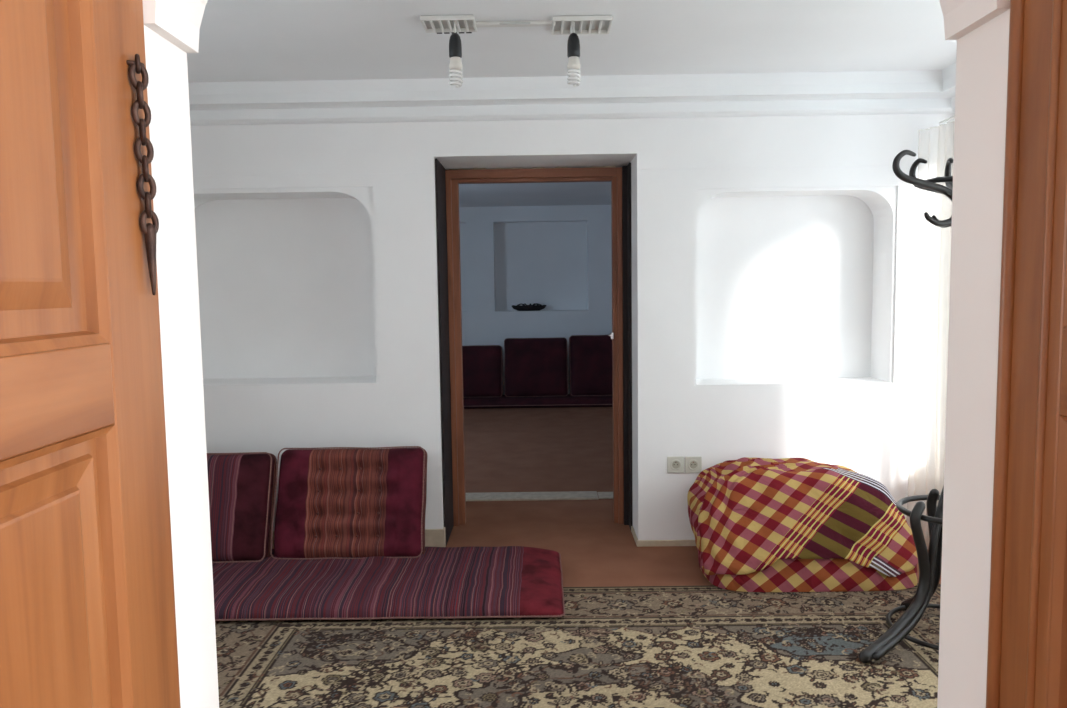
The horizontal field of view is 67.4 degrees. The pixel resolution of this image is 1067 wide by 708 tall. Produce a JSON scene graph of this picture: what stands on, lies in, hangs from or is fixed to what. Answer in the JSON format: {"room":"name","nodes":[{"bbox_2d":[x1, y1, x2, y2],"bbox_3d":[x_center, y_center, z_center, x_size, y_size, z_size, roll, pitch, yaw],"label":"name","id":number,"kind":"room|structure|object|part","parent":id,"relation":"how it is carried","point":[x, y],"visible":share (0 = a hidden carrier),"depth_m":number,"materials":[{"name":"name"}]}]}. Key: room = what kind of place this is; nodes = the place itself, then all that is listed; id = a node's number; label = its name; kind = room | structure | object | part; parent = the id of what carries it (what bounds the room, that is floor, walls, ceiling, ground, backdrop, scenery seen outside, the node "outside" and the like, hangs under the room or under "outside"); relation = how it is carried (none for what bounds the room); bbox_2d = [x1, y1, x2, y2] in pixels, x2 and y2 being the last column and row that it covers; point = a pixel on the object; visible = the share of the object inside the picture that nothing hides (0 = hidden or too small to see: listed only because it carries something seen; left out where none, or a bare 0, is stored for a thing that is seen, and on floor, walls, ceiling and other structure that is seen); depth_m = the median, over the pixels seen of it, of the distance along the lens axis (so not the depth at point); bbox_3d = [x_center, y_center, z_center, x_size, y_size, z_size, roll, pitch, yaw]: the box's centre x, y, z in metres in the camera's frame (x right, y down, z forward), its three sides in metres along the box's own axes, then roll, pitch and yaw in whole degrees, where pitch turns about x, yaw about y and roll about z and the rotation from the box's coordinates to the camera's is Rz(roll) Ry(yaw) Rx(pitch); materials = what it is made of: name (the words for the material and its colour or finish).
{"room":"traditional dwelling","nodes":[
{"label":"traditional dwelling","id":0,"kind":"room"},
{"bbox_2d":[459,182,610,206],"bbox_3d":[-0.159,-1.680,7.335,5.600,0.200,4.500,-1,5,0],"label":"ceiling","id":1,"kind":"structure","parent":0,"point":[560,193],"depth_m":8.38,"materials":[{"name":"paint"}]},
{"bbox_2d":[459,205,611,394],"bbox_3d":[-0.125,-0.759,9.822,5.600,2.656,0.300,-1,5,0],"label":"wall","id":2,"kind":"structure","parent":0,"point":[559,258],"depth_m":9.71,"materials":[{"name":"white paint"}]},
{"bbox_2d":[512,303,545,310],"bbox_3d":[-0.056,-0.574,9.787,0.430,0.089,0.155,-1,5,0],"label":"shallow bowl","id":3,"kind":"object","parent":2,"relation":"in","point":[535,307],"visible":1,"depth_m":9.74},
{"bbox_2d":[187,0,956,82],"bbox_3d":[0.026,-1.345,2.781,5.140,0.150,3.230,-1,5,0],"label":"ceiling","id":4,"kind":"structure","parent":0,"point":[240,40],"depth_m":3.36,"materials":[{"name":"paint"}]},
{"bbox_2d":[420,15,612,87],"bbox_3d":[-0.061,-1.170,3.142,0.734,0.255,0.207,-1,5,0],"label":"ceiling lamp","id":5,"kind":"object","parent":4,"relation":"hanging from","point":[573,26],"visible":1,"depth_m":3.11,"materials":[{"name":"white"}]},
{"bbox_3d":[-0.328,-1.290,3.107,0.197,0.004,0.146,-1,5,0],"label":"lamp plate","id":6,"kind":"part","parent":5,"relation":"part of","materials":[{"name":"grey"}]},
{"bbox_3d":[-0.302,-1.125,3.101,0.052,0.047,0.052,-1,5,0],"label":"bulb","id":7,"kind":"part","parent":5,"relation":"part of","materials":[{"name":"white"}]},
{"bbox_3d":[-0.077,-1.290,3.126,0.324,0.014,0.036,-1,5,0],"label":"rail","id":8,"kind":"part","parent":5,"relation":"part of","materials":[{"name":"white"}]},
{"bbox_3d":[0.158,-1.140,3.139,0.052,0.047,0.052,-1,5,0],"label":"bulb","id":9,"kind":"part","parent":5,"relation":"part of","materials":[{"name":"white"}]},
{"bbox_3d":[0.188,-1.300,3.145,0.225,0.004,0.168,-1,5,0],"label":"lamp plate","id":10,"kind":"part","parent":5,"relation":"part of","materials":[{"name":"grey"}]},
{"bbox_2d":[190,113,954,539],"bbox_3d":[0.057,-0.264,4.694,5.140,2.530,1.000,-1,5,0],"label":"wall","id":11,"kind":"structure","parent":0,"point":[778,312],"depth_m":4.24,"materials":[{"name":"white paint"}]},
{"bbox_2d":[193,171,433,175],"bbox_3d":[-1.471,-0.929,4.150,1.912,0.007,0.014,-1,5,0],"label":"trim","id":12,"kind":"structure","parent":11,"relation":"attached to","point":[414,171],"depth_m":4.14,"materials":[{"name":"white paint"}]},
{"bbox_2d":[272,529,441,548],"bbox_3d":[-1.443,1.006,4.311,1.912,0.108,0.022,-1,5,0],"label":"baseboard","id":13,"kind":"structure","parent":11,"relation":"attached to","point":[432,536],"depth_m":4.29,"materials":[{"name":"stone"}]},
{"bbox_2d":[441,527,445,546],"bbox_3d":[-0.486,0.992,4.314,0.020,0.108,0.046,-1,5,0],"label":"baseboard","id":14,"kind":"structure","parent":11,"relation":"attached to","point":[443,534],"depth_m":4.29,"materials":[{"name":"stone"}]},
{"bbox_2d":[435,158,453,545],"bbox_3d":[-0.498,-0.006,4.477,0.022,2.070,0.445,-1,5,0],"label":"trim","id":15,"kind":"structure","parent":11,"relation":"attached to","point":[440,178],"depth_m":4.38,"materials":[{"name":"black wood"}]},
{"bbox_2d":[445,166,623,525],"bbox_3d":[0.016,-0.032,4.659,1.001,2.075,0.090,-1,5,0],"label":"door frame","id":16,"kind":"structure","parent":11,"relation":"in","point":[613,174],"depth_m":4.61,"materials":[{"name":"brown wood"}]},
{"bbox_2d":[466,491,612,500],"bbox_3d":[0.047,0.946,5.329,1.090,0.012,0.180,-1,5,0],"label":"threshold","id":17,"kind":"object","parent":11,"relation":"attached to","point":[569,495],"depth_m":5.31,"materials":[{"name":"stone"}]},
{"bbox_2d":[188,70,953,125],"bbox_3d":[-0.138,-1.288,4.034,4.590,0.192,0.155,-1,5,0],"label":"trim","id":18,"kind":"structure","parent":11,"relation":"attached to","point":[910,91],"depth_m":3.98,"materials":[{"name":"paint"}]},
{"bbox_2d":[622,166,628,524],"bbox_3d":[0.539,-0.033,4.630,0.045,2.068,0.080,-1,5,0],"label":"trim","id":19,"kind":"structure","parent":11,"relation":"attached to","point":[624,168],"depth_m":4.59,"materials":[{"name":"black wood"}]},
{"bbox_2d":[627,163,632,529],"bbox_3d":[0.551,-0.025,4.535,0.020,2.068,0.110,-1,5,0],"label":"trim","id":20,"kind":"structure","parent":11,"relation":"attached to","point":[629,164],"depth_m":4.51,"materials":[{"name":"black wood"}]},
{"bbox_2d":[631,526,639,546],"bbox_3d":[0.565,1.006,4.421,0.020,0.032,0.272,-1,5,0],"label":"baseboard","id":21,"kind":"structure","parent":11,"relation":"attached to","point":[637,541],"depth_m":4.38,"materials":[{"name":"stone"}]},
{"bbox_2d":[667,456,683,472],"bbox_3d":[0.756,0.589,4.252,0.088,0.088,0.014,-1,5,0],"label":"wall socket","id":22,"kind":"object","parent":11,"relation":"attached to","point":[674,464],"visible":1,"depth_m":4.25,"materials":[{"name":"grey plastic"}]},
{"bbox_2d":[685,456,701,472],"bbox_3d":[0.849,0.589,4.252,0.089,0.088,0.014,-1,5,0],"label":"wall socket","id":23,"kind":"object","parent":11,"relation":"attached to","point":[692,464],"visible":0.98,"depth_m":4.25,"materials":[{"name":"grey plastic"}]},
{"bbox_2d":[639,537,929,546],"bbox_3d":[1.377,1.005,4.289,1.628,0.032,0.022,-1,5,0],"label":"baseboard","id":24,"kind":"structure","parent":11,"relation":"attached to","point":[643,543],"depth_m":4.28,"materials":[{"name":"stone"}]},
{"bbox_2d":[637,163,952,168],"bbox_3d":[1.349,-0.968,4.126,1.628,0.007,0.014,-1,5,0],"label":"trim","id":25,"kind":"structure","parent":11,"relation":"attached to","point":[922,163],"depth_m":4.12,"materials":[{"name":"white paint"}]},
{"bbox_2d":[142,0,1009,707],"bbox_3d":[-0.039,0.034,1.208,5.500,2.530,0.140,-1,5,0],"label":"wall","id":26,"kind":"structure","parent":0,"point":[980,28],"depth_m":1.20,"materials":[{"name":"beige paint"}]},
{"bbox_2d":[0,0,180,707],"bbox_3d":[-0.532,0.271,0.858,0.054,2.110,0.596,-1,5,0],"label":"door","id":27,"kind":"structure","parent":26,"relation":"in","point":[88,615],"depth_m":0.95,"materials":[{"name":"brown wood"}]},
{"bbox_3d":[-0.550,-0.345,0.806,0.032,0.692,0.326,-1,5,0],"label":"panel","id":28,"kind":"part","parent":27,"relation":"part of","materials":[{"name":"brown wood"}]},
{"bbox_3d":[-0.545,0.051,0.840,0.034,0.104,0.330,-1,5,0],"label":"rail","id":29,"kind":"part","parent":27,"relation":"part of","materials":[{"name":"brown wood"}]},
{"bbox_3d":[-0.536,0.638,0.889,0.032,1.074,0.326,-1,5,0],"label":"panel","id":30,"kind":"part","parent":27,"relation":"part of","materials":[{"name":"brown wood"}]},
{"bbox_2d":[986,0,1066,707],"bbox_3d":[0.667,0.255,0.848,0.047,2.110,0.596,-1,5,0],"label":"door","id":31,"kind":"structure","parent":26,"relation":"in","point":[1027,655],"depth_m":1.04,"materials":[{"name":"brown wood"}]},
{"bbox_3d":[0.678,0.623,0.879,0.032,1.070,0.326,-1,5,0],"label":"panel","id":32,"kind":"part","parent":31,"relation":"part of","materials":[{"name":"brown wood"}]},
{"bbox_3d":[0.669,0.035,0.829,0.034,0.110,0.330,-1,5,0],"label":"rail","id":33,"kind":"part","parent":31,"relation":"part of","materials":[{"name":"brown wood"}]},
{"bbox_3d":[0.663,-0.363,0.795,0.032,0.690,0.326,-1,5,0],"label":"panel","id":34,"kind":"part","parent":31,"relation":"part of","materials":[{"name":"brown wood"}]},
{"bbox_2d":[446,407,940,586],"bbox_3d":[-0.051,1.143,3.811,6.200,0.120,12.600,-1,5,0],"label":"floor","id":35,"kind":"structure","parent":0,"point":[558,449],"depth_m":5.18,"materials":[{"name":"brown wood"}]},
{"bbox_2d":[463,394,612,408],"bbox_3d":[0.090,0.546,9.460,3.610,0.108,0.573,-1,5,0],"label":"mattress","id":36,"kind":"object","parent":35,"relation":"on","point":[550,401],"visible":0.33,"depth_m":9.20,"materials":[{"name":"fabric"}]},
{"bbox_2d":[462,345,502,397],"bbox_3d":[-0.734,0.209,9.482,0.741,0.624,0.237,-1,5,0],"label":"cushion","id":37,"kind":"object","parent":36,"relation":"on","point":[482,364],"visible":0.71,"depth_m":9.41,"materials":[{"name":"fabric"}]},
{"bbox_2d":[504,337,567,396],"bbox_3d":[0.030,0.158,9.480,0.752,0.703,0.247,-1,5,0],"label":"cushion","id":38,"kind":"object","parent":36,"relation":"on","point":[534,367],"visible":1,"depth_m":9.40,"materials":[{"name":"fabric"}]},
{"bbox_2d":[569,335,611,395],"bbox_3d":[0.843,0.134,9.473,0.835,0.730,0.252,-1,5,0],"label":"cushion","id":39,"kind":"object","parent":36,"relation":"on","point":[590,356],"visible":0.59,"depth_m":9.40,"materials":[{"name":"fabric"}]},
{"bbox_2d":[215,583,940,707],"bbox_3d":[0.224,1.173,2.610,3.290,0.012,2.205,-1,5,0],"label":"rug","id":40,"kind":"object","parent":35,"relation":"on","point":[708,646],"visible":0.75,"depth_m":3.01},
{"bbox_2d":[212,546,564,620],"bbox_3d":[-0.843,1.043,3.728,1.965,0.088,0.819,-1,5,0],"label":"mattress","id":41,"kind":"object","parent":40,"relation":"on","point":[503,581],"visible":0.68,"depth_m":3.52,"materials":[{"name":"red fabric"}]},
{"bbox_2d":[207,452,276,562],"bbox_3d":[-1.652,0.760,3.969,0.714,0.531,0.275,-1,5,0],"label":"cushion","id":42,"kind":"object","parent":41,"relation":"on","point":[241,486],"visible":0.51,"depth_m":3.91,"materials":[{"name":"fabric"}]},
{"bbox_2d":[270,446,427,559],"bbox_3d":[-0.914,0.742,3.998,0.752,0.543,0.287,-1,5,0],"label":"cushion","id":43,"kind":"object","parent":41,"relation":"on","point":[357,501],"visible":0.98,"depth_m":3.95,"materials":[{"name":"fabric"}]},
{"bbox_2d":[687,457,917,591],"bbox_3d":[1.276,0.779,3.902,1.024,0.520,0.705,-1,5,0],"label":"bundle","id":44,"kind":"object","parent":40,"relation":"on","point":[757,524],"visible":0.97,"depth_m":3.64,"materials":[{"name":"checked woven cloth"},{"name":"striped cloth"}]},
{"bbox_2d":[858,150,953,662],"bbox_3d":[1.572,0.144,3.033,0.683,1.929,0.604,0,5,14],"label":"coat stand","id":45,"kind":"object","parent":40,"relation":"on","point":[930,560],"visible":0.41,"depth_m":3.02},
{"bbox_3d":[1.347,0.839,2.971,0.369,0.560,0.044,-3,5,-28],"label":"leg","id":46,"kind":"part","parent":45,"relation":"part of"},
{"bbox_3d":[1.587,0.810,3.271,0.043,0.560,0.203,-2,5,-14],"label":"leg","id":47,"kind":"part","parent":45,"relation":"part of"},
{"bbox_3d":[1.567,-0.672,3.111,0.022,0.030,0.229,-2,5,-16],"label":"arm","id":48,"kind":"part","parent":45,"relation":"part of"},
{"bbox_3d":[2.322,-0.122,2.642,0.320,2.530,3.081,-1,5,0],"label":"wall","id":49,"kind":"structure","parent":0,"visible":0},
{"bbox_2d":[939,116,954,123],"bbox_3d":[2.097,-1.057,2.695,0.137,0.022,2.692,-1,5,0],"label":"curtain rod","id":50,"kind":"object","parent":49,"relation":"attached to","point":[952,117],"visible":0.22,"depth_m":3.95,"materials":[{"name":"white paint"}]},
{"bbox_2d":[939,63,955,112],"bbox_3d":[2.074,-1.201,2.627,0.155,0.192,2.930,-1,5,0],"label":"trim","id":51,"kind":"structure","parent":49,"relation":"attached to","point":[948,73],"depth_m":3.90,"materials":[{"name":"paint"}]}
]}

